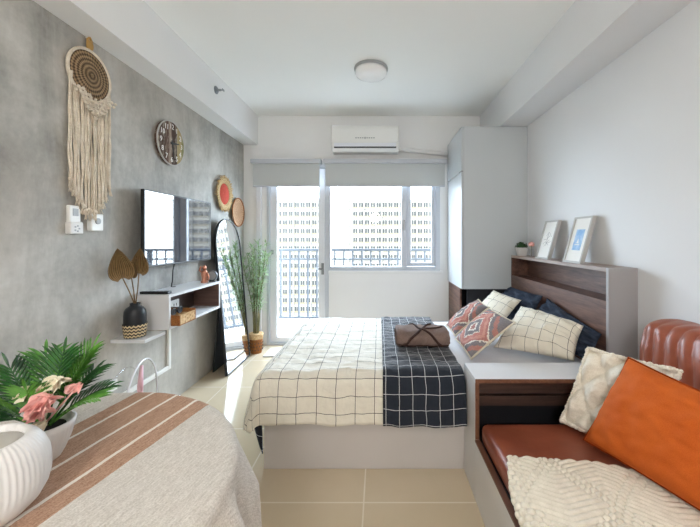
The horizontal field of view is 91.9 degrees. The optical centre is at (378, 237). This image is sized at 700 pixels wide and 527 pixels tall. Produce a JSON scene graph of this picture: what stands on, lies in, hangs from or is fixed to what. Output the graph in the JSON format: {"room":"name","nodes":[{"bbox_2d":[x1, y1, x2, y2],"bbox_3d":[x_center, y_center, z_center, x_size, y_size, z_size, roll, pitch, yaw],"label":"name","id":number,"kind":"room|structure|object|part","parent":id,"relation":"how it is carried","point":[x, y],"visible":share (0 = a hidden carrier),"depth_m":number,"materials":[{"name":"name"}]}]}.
{"room":"studio apartment","nodes":[
{"label":"studio apartment","id":0,"kind":"room"},
{"bbox_2d":[0,0,244,400],"bbox_3d":[-1.569,-0.085,0.615,0.177,2.600,6.430,0,0,0],"label":"wall","id":1,"kind":"structure","parent":0,"point":[55,285],"depth_m":1.76,"materials":[{"name":"concrete"}]},
{"bbox_2d":[65,205,82,233],"bbox_3d":[-1.521,-0.091,1.686,0.032,0.143,0.072,0,0,0],"label":"remote","id":2,"kind":"object","parent":1,"relation":"attached to","point":[73,225],"visible":1,"depth_m":1.67,"materials":[{"name":"white plastic"}]},
{"bbox_3d":[-1.490,-0.691,1.775,0.020,0.141,0.278,0,0,0],"label":"knotted panel","id":3,"kind":"part","parent":1,"relation":"part of","materials":[{"name":"fabric"}]},
{"bbox_2d":[87,214,102,230],"bbox_3d":[-1.519,-0.084,1.811,0.036,0.093,0.078,0,0,0],"label":"switch","id":4,"kind":"object","parent":1,"relation":"attached to","point":[92,225],"visible":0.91,"depth_m":1.80,"materials":[{"name":"white plastic"}]},
{"bbox_2d":[104,379,116,393],"bbox_3d":[-1.530,0.850,1.925,0.014,0.060,0.090,0,0,0],"label":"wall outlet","id":5,"kind":"object","parent":1,"relation":"attached to","point":[115,380],"visible":0.34,"depth_m":1.94,"materials":[{"name":"white plastic"}]},
{"bbox_2d":[110,331,165,342],"bbox_3d":[-1.437,0.593,2.022,0.200,0.020,0.185,0,0,0],"label":"wall shelf","id":6,"kind":"object","parent":1,"relation":"attached to","point":[150,335],"visible":0.76,"depth_m":1.96,"materials":[{"name":"white laminate"}]},
{"bbox_2d":[108,248,148,338],"bbox_3d":[-1.447,0.321,1.970,0.137,0.524,0.168,0,0,0],"label":"vase","id":7,"kind":"object","parent":6,"relation":"on","point":[135,322],"visible":1,"depth_m":1.95,"materials":[{"name":"black ceramic"}]},
{"bbox_3d":[-1.458,0.314,1.967,0.040,0.170,0.056,0,0,0],"label":"stem","id":8,"kind":"part","parent":7,"relation":"part of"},
{"bbox_3d":[-1.449,0.314,1.990,0.024,0.169,0.009,0,0,-24],"label":"stem","id":9,"kind":"part","parent":7,"relation":"part of","materials":[{"name":"brown plant"}]},
{"bbox_3d":[-1.436,0.304,2.005,0.008,0.189,0.024,0,0,29],"label":"stem","id":10,"kind":"part","parent":7,"relation":"part of","materials":[{"name":"brown plant"}]},
{"bbox_2d":[123,329,170,392],"bbox_3d":[-1.528,0.734,1.834,0.018,0.438,1.268,0,0,0],"label":"wall raceway","id":11,"kind":"structure","parent":1,"relation":"attached to","point":[150,378],"depth_m":2.41,"materials":[{"name":"white plastic"}]},
{"bbox_2d":[154,120,184,165],"bbox_3d":[-1.518,-0.690,2.460,0.031,0.326,0.326,0,0,0],"label":"wall clock","id":12,"kind":"object","parent":1,"relation":"attached to","point":[168,138],"visible":1,"depth_m":2.43,"materials":[{"name":"brown wood"}]},
{"bbox_2d":[141,189,210,286],"bbox_3d":[-1.488,0.029,2.481,0.098,0.662,0.825,0,0,0],"label":"television","id":13,"kind":"object","parent":1,"relation":"attached to","point":[175,229],"visible":0.93,"depth_m":2.36,"materials":[{"name":"black plastic"}]},
{"bbox_3d":[-1.486,0.262,2.449,0.036,0.196,0.033,0,0,31],"label":"power cord","id":14,"kind":"part","parent":13,"relation":"part of","materials":[{"name":"black plastic"}]},
{"bbox_2d":[135,281,219,329],"bbox_3d":[-1.427,0.467,2.458,0.220,0.220,0.683,0,0,0],"label":"console","id":15,"kind":"object","parent":1,"relation":"attached to","point":[205,297],"visible":0.83,"depth_m":2.39,"materials":[{"name":"white laminate"}]},
{"bbox_3d":[-1.427,0.467,2.126,0.220,0.184,0.018,0,0,0],"label":"panel","id":16,"kind":"part","parent":15,"relation":"part of","materials":[{"name":"white laminate"}]},
{"bbox_2d":[140,291,171,293],"bbox_3d":[-1.425,0.347,2.155,0.180,0.020,0.046,0,0,0],"label":"remote control","id":17,"kind":"object","parent":15,"relation":"on","point":[141,292],"visible":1,"depth_m":2.13,"materials":[{"name":"black plastic"}]},
{"bbox_2d":[171,299,178,306],"bbox_3d":[-1.519,0.505,2.510,0.012,0.090,0.100,0,0,0],"label":"power outlet","id":18,"kind":"object","parent":15,"relation":"attached to","point":[174,303],"visible":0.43,"depth_m":2.51,"materials":[{"name":"white plastic"}]},
{"bbox_3d":[-1.427,0.366,2.458,0.220,0.018,0.683,0,0,0],"label":"panel","id":19,"kind":"part","parent":15,"relation":"part of","materials":[{"name":"white laminate"}]},
{"bbox_2d":[171,308,195,325],"bbox_3d":[-1.347,0.520,2.236,0.165,0.078,0.188,0,0,0],"label":"basket","id":20,"kind":"object","parent":15,"relation":"on","point":[187,315],"visible":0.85,"depth_m":2.21,"materials":[{"name":"brown wicker"}]},
{"bbox_2d":[171,306,182,314],"bbox_3d":[-1.376,0.473,2.200,0.130,0.046,0.130,0,0,0],"label":"sunglasses","id":21,"kind":"object","parent":20,"relation":"on","point":[179,309],"visible":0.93,"depth_m":2.21,"materials":[{"name":"black plastic"}]},
{"bbox_3d":[-1.427,0.568,2.458,0.220,0.018,0.683,0,0,0],"label":"panel","id":22,"kind":"part","parent":15,"relation":"part of","materials":[{"name":"white laminate"}]},
{"bbox_2d":[199,265,209,282],"bbox_3d":[-1.397,0.288,2.705,0.088,0.138,0.055,0,0,0],"label":"figurine","id":23,"kind":"object","parent":15,"relation":"on","point":[204,273],"visible":1,"depth_m":2.69,"materials":[{"name":"orange ceramic"}]},
{"bbox_2d":[207,270,217,281],"bbox_3d":[-1.360,0.310,2.754,0.086,0.093,0.026,0,0,0],"label":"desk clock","id":24,"kind":"object","parent":15,"relation":"on","point":[213,274],"visible":0.86,"depth_m":2.74,"materials":[{"name":"grey metal"}]},
{"bbox_2d":[278,327,299,335],"bbox_3d":[-0.100,1.300,4.405,5.000,0.110,0.910,0,0,0],"label":"floor","id":25,"kind":"structure","parent":0,"point":[282,331],"depth_m":4.49,"materials":[{"name":"tile"}]},
{"bbox_2d":[278,319,307,326],"bbox_3d":[-0.100,1.205,4.780,5.000,0.080,0.160,0,0,0],"label":"kerb","id":26,"kind":"object","parent":25,"relation":"on","point":[281,322],"depth_m":4.70,"materials":[{"name":"concrete"}]},
{"bbox_2d":[278,249,430,317],"bbox_3d":[-0.102,0.657,4.770,5.005,1.015,0.060,0,0,0],"label":"balcony railing","id":27,"kind":"object","parent":26,"relation":"on","point":[280,250],"visible":0.16,"depth_m":4.76,"materials":[{"name":"metal"}]},
{"bbox_3d":[-0.100,1.117,4.770,5.000,0.025,0.030,0,0,0],"label":"rail","id":28,"kind":"part","parent":27,"relation":"part of","materials":[{"name":"metal"}]},
{"bbox_3d":[-0.100,0.168,4.770,5.000,0.035,0.060,0,0,0],"label":"rail","id":29,"kind":"part","parent":27,"relation":"part of","materials":[{"name":"blue metal"}]},
{"bbox_3d":[-0.100,0.297,4.770,5.000,0.025,0.030,0,0,0],"label":"rail","id":30,"kind":"part","parent":27,"relation":"part of","materials":[{"name":"metal"}]},
{"bbox_2d":[180,345,484,526],"bbox_3d":[-0.070,1.265,0.615,3.173,0.100,6.670,0,0,0],"label":"floor","id":31,"kind":"structure","parent":0,"point":[288,497],"depth_m":1.63,"materials":[{"name":"tile"}]},
{"bbox_2d":[118,358,157,392],"bbox_3d":[-1.170,0.888,1.516,0.300,0.654,0.458,0,0,0],"label":"chair","id":32,"kind":"object","parent":31,"relation":"on","point":[140,377],"visible":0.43,"depth_m":1.52,"materials":[{"name":"plastic"}]},
{"bbox_2d":[212,219,249,376],"bbox_3d":[-1.417,0.515,3.215,0.184,1.398,0.520,0,0,0],"label":"floor mirror","id":33,"kind":"object","parent":31,"relation":"on","point":[231,347],"visible":1,"depth_m":3.15,"materials":[{"name":"black mirror"}]},
{"bbox_2d":[249,331,263,353],"bbox_3d":[-1.305,1.112,3.585,0.149,0.206,0.149,0,0,0],"label":"pot","id":34,"kind":"object","parent":31,"relation":"on","point":[255,337],"depth_m":3.53,"materials":[{"name":"brown wicker"}]},
{"bbox_2d":[242,238,272,353],"bbox_3d":[-1.287,0.599,3.582,0.396,1.232,0.335,0,0,31],"label":"bamboo","id":35,"kind":"object","parent":31,"relation":"on","point":[255,337],"visible":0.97,"depth_m":3.56,"materials":[{"name":"green plant"}]},
{"bbox_3d":[-1.384,0.625,3.565,0.123,0.841,0.012,0,0,-14],"label":"stem","id":36,"kind":"part","parent":35,"relation":"part of","materials":[{"name":"green plant"}]},
{"bbox_3d":[-1.326,0.555,3.560,0.039,0.979,0.015,0,0,-39],"label":"stem","id":37,"kind":"part","parent":35,"relation":"part of","materials":[{"name":"green plant"}]},
{"bbox_3d":[-1.305,0.579,3.526,0.020,0.933,0.088,0,0,0],"label":"stem","id":38,"kind":"part","parent":35,"relation":"part of","materials":[{"name":"green plant"}]},
{"bbox_3d":[-1.263,0.576,3.537,0.017,0.939,0.090,0,0,-43],"label":"stem","id":39,"kind":"part","parent":35,"relation":"part of","materials":[{"name":"green plant"}]},
{"bbox_3d":[-1.236,0.552,3.565,0.112,0.987,0.012,0,0,15],"label":"stem","id":40,"kind":"part","parent":35,"relation":"part of","materials":[{"name":"green plant"}]},
{"bbox_3d":[-1.234,0.612,3.600,0.112,0.866,0.029,0,0,0],"label":"stem","id":41,"kind":"part","parent":35,"relation":"part of","materials":[{"name":"green plant"}]},
{"bbox_2d":[263,348,280,356],"bbox_3d":[-1.073,1.208,3.560,0.225,0.014,0.240,0,0,0],"label":"doormat","id":42,"kind":"object","parent":31,"relation":"on","point":[271,352],"visible":0.53,"depth_m":3.54,"materials":[{"name":"white fabric"}]},
{"bbox_2d":[264,322,581,468],"bbox_3d":[0.314,0.969,2.366,1.837,0.492,1.182,0,0,0],"label":"bed","id":43,"kind":"object","parent":31,"relation":"on","point":[299,446],"visible":0.09,"depth_m":1.77,"materials":[{"name":"laminate"}]},
{"bbox_2d":[243,316,466,453],"bbox_3d":[-0.129,0.912,2.310,1.144,0.476,1.263,0,0,0],"label":"quilt","id":44,"kind":"object","parent":43,"relation":"on","point":[331,372],"visible":0.91,"depth_m":1.73,"materials":[{"name":"white fabric"}]},
{"bbox_2d":[394,323,449,346],"bbox_3d":[0.270,0.620,2.162,0.336,0.118,0.268,0,0,0],"label":"folded blanket","id":45,"kind":"object","parent":44,"relation":"on","point":[431,335],"visible":1,"depth_m":2.06,"materials":[{"name":"brown fabric"}]},
{"bbox_2d":[445,299,489,336],"bbox_3d":[0.645,0.576,2.480,0.270,0.208,0.309,0,0,0],"label":"cushion","id":46,"kind":"object","parent":43,"relation":"on","point":[467,314],"visible":0.91,"depth_m":2.39,"materials":[{"name":"fabric"}]},
{"bbox_2d":[455,308,515,359],"bbox_3d":[0.643,0.579,2.092,0.267,0.213,0.423,0,0,0],"label":"cushion","id":47,"kind":"object","parent":43,"relation":"on","point":[489,325],"visible":1,"depth_m":1.99,"materials":[{"name":"red fabric"}]},
{"bbox_2d":[482,290,520,317],"bbox_3d":[0.938,0.560,2.731,0.214,0.220,0.379,0,0,-18],"label":"pillow","id":48,"kind":"object","parent":43,"relation":"on","point":[502,304],"visible":0.53,"depth_m":2.65,"materials":[{"name":"white fabric"}]},
{"bbox_3d":[0.320,0.819,2.367,1.810,0.192,1.160,0,0,0],"label":"mattress","id":49,"kind":"part","parent":43,"relation":"part of","materials":[{"name":"white fabric"}]},
{"bbox_2d":[502,287,542,319],"bbox_3d":[1.107,0.552,2.765,0.187,0.255,0.590,0,0,0],"label":"pillow","id":50,"kind":"object","parent":43,"relation":"on","point":[528,300],"visible":0.36,"depth_m":2.62,"materials":[{"name":"blue fabric"}]},
{"bbox_2d":[494,306,582,360],"bbox_3d":[1.038,0.571,2.118,0.450,0.198,0.514,0,0,41],"label":"pillow","id":51,"kind":"object","parent":43,"relation":"on","point":[534,331],"visible":0.97,"depth_m":1.98,"materials":[{"name":"white fabric"}]},
{"bbox_2d":[539,298,601,357],"bbox_3d":[1.148,0.555,2.135,0.140,0.250,0.610,0,0,0],"label":"pillow","id":52,"kind":"object","parent":43,"relation":"on","point":[588,337],"visible":0.41,"depth_m":1.93,"materials":[{"name":"blue fabric"}]},
{"bbox_2d":[449,282,506,319],"bbox_3d":[1.092,0.849,3.514,0.604,0.733,0.628,0,0,0],"label":"base cabinet","id":53,"kind":"object","parent":31,"relation":"on","point":[459,298],"visible":0.08,"depth_m":3.35,"materials":[{"name":"brown wood"}]},
{"bbox_3d":[0.799,0.849,3.564,0.018,0.733,0.528,0,0,0],"label":"panel","id":54,"kind":"part","parent":53,"relation":"part of","materials":[{"name":"brown wood"}]},
{"bbox_3d":[1.101,0.849,3.819,0.586,0.733,0.018,0,0,0],"label":"panel","id":55,"kind":"part","parent":53,"relation":"part of","materials":[{"name":"laminate"}]},
{"bbox_3d":[1.108,0.619,3.223,0.536,0.273,0.015,0,0,0],"label":"panel","id":56,"kind":"part","parent":53,"relation":"part of","materials":[{"name":"laminate"}]},
{"bbox_2d":[448,127,526,288],"bbox_3d":[1.083,-0.283,3.499,0.623,1.527,0.658,0,0,0],"label":"wardrobe","id":57,"kind":"object","parent":53,"relation":"on","point":[487,166],"visible":0.99,"depth_m":3.17,"materials":[{"name":"grey laminate"}]},
{"bbox_3d":[0.783,-0.840,3.496,0.016,0.414,0.648,0,0,0],"label":"door","id":58,"kind":"part","parent":57,"relation":"part of","materials":[{"name":"grey laminate"}]},
{"bbox_3d":[0.783,-0.071,3.496,0.016,1.103,0.648,0,0,0],"label":"door","id":59,"kind":"part","parent":57,"relation":"part of","materials":[{"name":"grey laminate"}]},
{"bbox_2d":[464,363,581,497],"bbox_3d":[0.842,0.935,1.669,0.789,0.560,0.204,0,0,0],"label":"side table","id":60,"kind":"object","parent":31,"relation":"on","point":[497,393],"visible":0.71,"depth_m":1.65,"materials":[{"name":"white laminate"}]},
{"bbox_3d":[0.457,0.945,1.672,0.020,0.540,0.198,0,0,0],"label":"panel","id":61,"kind":"part","parent":60,"relation":"part of","materials":[{"name":"grey laminate"}]},
{"bbox_3d":[0.457,0.806,1.571,0.018,0.262,0.003,0,0,0],"label":"edge trim","id":62,"kind":"part","parent":60,"relation":"part of","materials":[{"name":"brown wood"}]},
{"bbox_3d":[0.853,0.796,1.660,0.767,0.048,0.020,0,0,0],"label":"drawer","id":63,"kind":"part","parent":60,"relation":"part of","materials":[{"name":"brown wood"}]},
{"bbox_3d":[0.852,0.945,1.758,0.769,0.540,0.026,0,0,0],"label":"panel","id":64,"kind":"part","parent":60,"relation":"part of","materials":[{"name":"laminate"}]},
{"bbox_3d":[0.842,0.665,1.568,0.788,0.018,0.002,0,0,0],"label":"edge trim","id":65,"kind":"part","parent":60,"relation":"part of","materials":[{"name":"brown wood"}]},
{"bbox_3d":[0.853,0.720,1.660,0.767,0.080,0.020,0,0,0],"label":"drawer","id":66,"kind":"part","parent":60,"relation":"part of","materials":[{"name":"brown wood"}]},
{"bbox_2d":[511,255,637,359],"bbox_3d":[1.317,0.689,2.490,0.158,1.053,1.340,0,0,0],"label":"headboard","id":67,"kind":"object","parent":31,"relation":"on","point":[604,297],"visible":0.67,"depth_m":2.02,"materials":[{"name":"brown wood"}]},
{"bbox_2d":[515,242,527,255],"bbox_3d":[1.302,0.097,3.085,0.107,0.130,0.109,0,0,0],"label":"potted herb","id":68,"kind":"object","parent":67,"relation":"on","point":[521,248],"visible":1,"depth_m":3.05,"materials":[{"name":"white ceramic"}]},
{"bbox_2d":[515,247,527,255],"bbox_3d":[1.305,0.124,3.085,0.084,0.075,0.084,0,0,0],"label":"pot","id":69,"kind":"object","parent":68,"relation":"attached to","point":[521,251],"depth_m":3.05,"materials":[{"name":"white ceramic"}]},
{"bbox_2d":[528,242,534,255],"bbox_3d":[1.308,0.097,2.898,0.049,0.130,0.050,0,0,20],"label":"flower","id":70,"kind":"object","parent":67,"relation":"on","point":[531,244],"visible":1,"depth_m":2.88,"materials":[{"name":"pink plant"}]},
{"bbox_2d":[535,220,561,259],"bbox_3d":[1.320,0.013,2.635,0.114,0.298,0.200,0,0,0],"label":"picture frame","id":71,"kind":"object","parent":67,"relation":"on","point":[551,229],"visible":1,"depth_m":2.62,"materials":[{"name":"white wood"}]},
{"bbox_3d":[1.246,0.787,2.500,0.016,0.855,1.320,0,0,0],"label":"panel","id":72,"kind":"part","parent":67,"relation":"part of","materials":[{"name":"brown wood"}]},
{"bbox_3d":[1.390,0.700,2.500,0.012,1.031,1.320,0,0,0],"label":"panel","id":73,"kind":"part","parent":67,"relation":"part of","materials":[{"name":"brown wood"}]},
{"bbox_2d":[511,255,632,271],"bbox_3d":[1.317,0.173,2.500,0.158,0.022,1.320,0,0,0],"label":"shelf","id":74,"kind":"object","parent":67,"relation":"attached to","point":[587,265],"depth_m":2.23,"materials":[{"name":"white wood"}]},
{"bbox_2d":[562,216,596,263],"bbox_3d":[1.320,0.010,2.225,0.114,0.303,0.200,0,0,0],"label":"picture frame","id":75,"kind":"object","parent":67,"relation":"on","point":[582,229],"visible":1,"depth_m":2.21,"materials":[{"name":"white wood"}]},
{"bbox_2d":[572,229,584,249],"bbox_3d":[1.314,0.012,2.225,0.039,0.136,0.090,0,0,0],"label":"print","id":76,"kind":"object","parent":75,"relation":"attached to","point":[579,235],"depth_m":2.22},
{"bbox_3d":[1.317,0.689,1.830,0.158,1.053,0.020,0,0,0],"label":"panel","id":77,"kind":"part","parent":67,"relation":"part of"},
{"bbox_2d":[475,319,699,526],"bbox_3d":[0.919,0.780,0.610,0.947,0.869,1.920,0,0,0],"label":"sofa","id":78,"kind":"object","parent":31,"relation":"on","point":[675,343],"visible":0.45,"depth_m":1.37,"materials":[{"name":"brown leather"}]},
{"bbox_3d":[0.457,1.081,0.610,0.020,0.268,1.920,0,0,0],"label":"panel","id":79,"kind":"part","parent":78,"relation":"part of","materials":[{"name":"grey laminate"}]},
{"bbox_2d":[482,424,630,493],"bbox_3d":[0.930,0.898,0.608,0.922,0.090,1.916,0,0,0],"label":"seat cushion","id":80,"kind":"object","parent":78,"relation":"on","point":[560,441],"depth_m":1.39,"materials":[{"name":"leather"}]},
{"bbox_2d":[506,455,699,526],"bbox_3d":[0.783,0.873,0.662,0.728,0.092,1.256,0,0,0],"label":"throw blanket","id":81,"kind":"object","parent":78,"relation":"on","point":[544,492],"visible":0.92,"depth_m":1.08,"materials":[{"name":"beige fabric"}]},
{"bbox_2d":[583,357,699,510],"bbox_3d":[0.957,0.649,1.149,0.187,0.348,0.498,0,0,-13],"label":"cushion","id":82,"kind":"object","parent":81,"relation":"on","point":[648,421],"visible":1,"depth_m":1.13,"materials":[{"name":"orange fabric"}]},
{"bbox_2d":[559,347,683,432],"bbox_3d":[0.964,0.657,1.381,0.145,0.357,0.401,0,0,-26],"label":"cushion","id":83,"kind":"object","parent":78,"relation":"on","point":[599,370],"visible":0.47,"depth_m":1.45,"materials":[{"name":"beige fabric"}]},
{"bbox_2d":[639,319,699,389],"bbox_3d":[1.262,0.593,0.613,0.239,0.494,1.825,0,0,0],"label":"cushion","id":84,"kind":"object","parent":78,"relation":"on","point":[675,343],"depth_m":1.34,"materials":[{"name":"leather"}]},
{"bbox_3d":[-0.715,0.843,0.600,0.824,0.745,0.824,0,0,0],"label":"dining table","id":85,"kind":"object","parent":31,"relation":"on","visible":0},
{"bbox_2d":[0,392,261,526],"bbox_3d":[-0.708,0.653,0.603,0.990,0.385,0.977,0,0,0],"label":"tablecloth","id":86,"kind":"object","parent":85,"relation":"on","point":[134,459],"visible":0.78,"depth_m":0.69,"materials":[{"name":"fabric"}]},
{"bbox_2d":[0,423,52,526],"bbox_3d":[-0.650,0.396,0.550,0.170,0.127,0.170,0,0,0],"label":"ribbed vase","id":87,"kind":"object","parent":86,"relation":"on","point":[26,455],"visible":1,"depth_m":0.55,"materials":[{"name":"white ceramic"}]},
{"bbox_3d":[-0.650,0.345,0.550,0.100,0.008,0.100,0,0,0],"label":"lid","id":88,"kind":"part","parent":87,"relation":"part of","materials":[{"name":"ceramic"}]},
{"bbox_2d":[0,333,122,460],"bbox_3d":[-0.723,0.340,0.725,0.299,0.240,0.265,0,0,29],"label":"potted palm","id":89,"kind":"object","parent":86,"relation":"on","point":[29,394],"visible":0.8,"depth_m":0.71,"materials":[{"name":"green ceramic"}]},
{"bbox_2d":[11,386,32,403],"bbox_3d":[-0.691,0.342,0.670,0.041,0.098,0.053,0,0,25],"label":"flower","id":90,"kind":"object","parent":89,"relation":"on","point":[24,394],"depth_m":0.65,"materials":[{"name":"green plant"}]},
{"bbox_2d":[23,407,55,423],"bbox_3d":[-0.674,0.358,0.664,0.076,0.065,0.047,0,0,27],"label":"flower","id":91,"kind":"object","parent":89,"relation":"on","point":[31,414],"depth_m":0.65,"materials":[{"name":"pink plant"}]},
{"bbox_2d":[31,420,47,430],"bbox_3d":[-0.680,0.376,0.674,0.061,0.030,0.025,0,0,42],"label":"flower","id":92,"kind":"object","parent":89,"relation":"on","point":[42,424],"depth_m":0.66,"materials":[{"name":"beige plant"}]},
{"bbox_2d":[19,392,64,420],"bbox_3d":[-0.656,0.347,0.665,0.057,0.088,0.095,0,0,-20],"label":"flower","id":93,"kind":"object","parent":89,"relation":"on","point":[35,406],"depth_m":0.65,"materials":[{"name":"pink plant"}]},
{"bbox_2d":[18,410,76,460],"bbox_3d":[-0.697,0.421,0.700,0.106,0.077,0.106,0,0,0],"label":"pot","id":94,"kind":"object","parent":89,"relation":"on","point":[59,428],"depth_m":0.70,"materials":[{"name":"white ceramic"}]},
{"bbox_2d":[35,375,71,419],"bbox_3d":[-0.663,0.334,0.678,0.072,0.112,0.049,0,0,0],"label":"flower","id":95,"kind":"object","parent":89,"relation":"on","point":[52,382],"depth_m":0.67,"materials":[{"name":"pink plant"}]},
{"bbox_2d":[46,382,82,421],"bbox_3d":[-0.651,0.344,0.688,0.094,0.094,0.033,0,0,0],"label":"flower","id":96,"kind":"object","parent":89,"relation":"on","point":[74,388],"depth_m":0.69,"materials":[{"name":"pink plant"}]},
{"bbox_2d":[144,0,575,115],"bbox_3d":[-0.070,-1.445,0.615,3.173,0.120,6.670,0,0,0],"label":"ceiling","id":97,"kind":"structure","parent":0,"point":[280,57],"depth_m":2.44,"materials":[{"name":"paint"}]},
{"bbox_2d":[33,0,257,144],"bbox_3d":[-1.455,-1.220,0.615,0.164,0.330,6.430,0,0,0],"label":"ceiling beam","id":98,"kind":"structure","parent":97,"relation":"attached to","point":[130,31],"depth_m":2.13,"materials":[{"name":"white paint"}]},
{"bbox_2d":[214,86,223,93],"bbox_3d":[-1.341,-1.245,2.840,0.064,0.066,0.066,0,0,0],"label":"sprinkler","id":99,"kind":"object","parent":98,"relation":"attached to","point":[216,90],"visible":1,"depth_m":2.83,"materials":[{"name":"metal"}]},
{"bbox_3d":[-1.363,-1.245,2.840,0.020,0.066,0.066,0,0,0],"label":"mounting plate","id":100,"kind":"part","parent":99,"relation":"part of","materials":[{"name":"metal"}]},
{"bbox_2d":[354,59,387,82],"bbox_3d":[-0.065,-1.342,2.750,0.276,0.086,0.276,0,0,0],"label":"ceiling light","id":101,"kind":"object","parent":97,"relation":"attached to","point":[369,70],"visible":1,"depth_m":2.67,"materials":[{"name":"grey plastic"}]},
{"bbox_2d":[480,0,692,126],"bbox_3d":[1.271,-1.220,0.615,0.250,0.330,6.430,0,0,0],"label":"ceiling beam","id":102,"kind":"structure","parent":97,"relation":"attached to","point":[591,34],"depth_m":2.06,"materials":[{"name":"paint"}]},
{"bbox_2d":[244,116,479,344],"bbox_3d":[-0.070,-0.085,3.890,3.173,2.600,0.120,0,0,0],"label":"wall","id":103,"kind":"structure","parent":0,"point":[351,295],"depth_m":3.83,"materials":[{"name":"white paint"}]},
{"bbox_2d":[256,187,261,330],"bbox_3d":[-1.357,0.205,3.815,0.055,2.020,0.030,0,0,0],"label":"trim","id":104,"kind":"structure","parent":103,"relation":"attached to","point":[258,189],"depth_m":3.80,"materials":[{"name":"white paint"}]},
{"bbox_2d":[250,159,321,186],"bbox_3d":[-1.034,-0.724,3.780,0.783,0.307,0.100,0,0,0],"label":"roller blind","id":105,"kind":"object","parent":103,"relation":"attached to","point":[266,172],"visible":1,"depth_m":3.76,"materials":[{"name":"grey fabric"}]},
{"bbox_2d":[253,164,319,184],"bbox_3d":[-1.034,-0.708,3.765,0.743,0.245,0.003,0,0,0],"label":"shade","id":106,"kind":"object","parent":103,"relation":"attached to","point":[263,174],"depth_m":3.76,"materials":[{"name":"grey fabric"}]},
{"bbox_2d":[267,164,328,344],"bbox_3d":[-0.920,0.190,3.843,0.701,2.050,0.114,0,0,0],"label":"door","id":107,"kind":"structure","parent":103,"relation":"in","point":[273,338],"depth_m":3.84,"materials":[{"name":"grey metal"}]},
{"bbox_3d":[-0.675,0.350,3.813,0.100,0.130,0.054,0,0,0],"label":"handle","id":108,"kind":"part","parent":107,"relation":"part of","materials":[{"name":"metal"}]},
{"bbox_2d":[331,126,398,154],"bbox_3d":[-0.150,-1.085,3.725,0.730,0.280,0.208,0,0,0],"label":"air conditioner","id":109,"kind":"object","parent":103,"relation":"attached to","point":[345,140],"visible":1,"depth_m":3.63,"materials":[{"name":"white plastic"}]},
{"bbox_2d":[334,147,395,147],"bbox_3d":[-0.150,-0.980,3.657,0.670,0.010,0.046,0,0,0],"label":"air vent","id":110,"kind":"object","parent":109,"relation":"attached to","point":[334,147],"depth_m":3.64,"materials":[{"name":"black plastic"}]},
{"bbox_2d":[399,147,447,155],"bbox_3d":[0.493,-0.970,3.792,0.554,0.096,0.057,0,0,-2],"label":"pipe","id":111,"kind":"object","parent":109,"relation":"attached to","point":[401,149],"visible":0.88,"depth_m":3.77,"materials":[{"name":"white paint"}]},
{"bbox_2d":[323,159,446,186],"bbox_3d":[0.069,-0.724,3.780,1.373,0.307,0.100,0,0,0],"label":"roller blind","id":112,"kind":"object","parent":103,"relation":"attached to","point":[338,172],"visible":1,"depth_m":3.76,"materials":[{"name":"grey fabric"}]},
{"bbox_2d":[328,187,442,272],"bbox_3d":[0.075,-0.217,3.850,1.290,1.235,0.100,0,0,0],"label":"window","id":113,"kind":"structure","parent":103,"relation":"in","point":[407,266],"depth_m":3.82,"materials":[{"name":"grey metal"}]},
{"bbox_3d":[0.075,0.385,3.815,1.290,0.030,0.030,0,0,0],"label":"sill","id":114,"kind":"part","parent":113,"relation":"part of","materials":[{"name":"white paint"}]},
{"bbox_3d":[0.478,-0.230,3.862,0.320,1.100,0.045,0,0,0],"label":"sash","id":115,"kind":"part","parent":113,"relation":"part of","materials":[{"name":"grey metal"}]},
{"bbox_2d":[527,0,699,359],"bbox_3d":[1.456,-0.085,0.615,0.120,2.600,6.430,0,0,0],"label":"wall","id":116,"kind":"structure","parent":0,"point":[622,149],"depth_m":1.81,"materials":[{"name":"paint"}]},
{"label":"outside","id":117,"kind":"structure","parent":0,"visible":0},
{"bbox_3d":[0.000,61.415,202.600,600.000,0.400,394.800,0,0,0],"label":"ground","id":118,"kind":"structure","parent":117,"visible":0},
{"bbox_2d":[278,199,430,318],"bbox_3d":[-2.500,23.815,125.550,145.000,74.800,14.900,0,0,0],"label":"apartment tower","id":119,"kind":"structure","parent":118,"relation":"on","point":[355,223],"depth_m":118.87,"materials":[{"name":"white concrete"}]}
]}

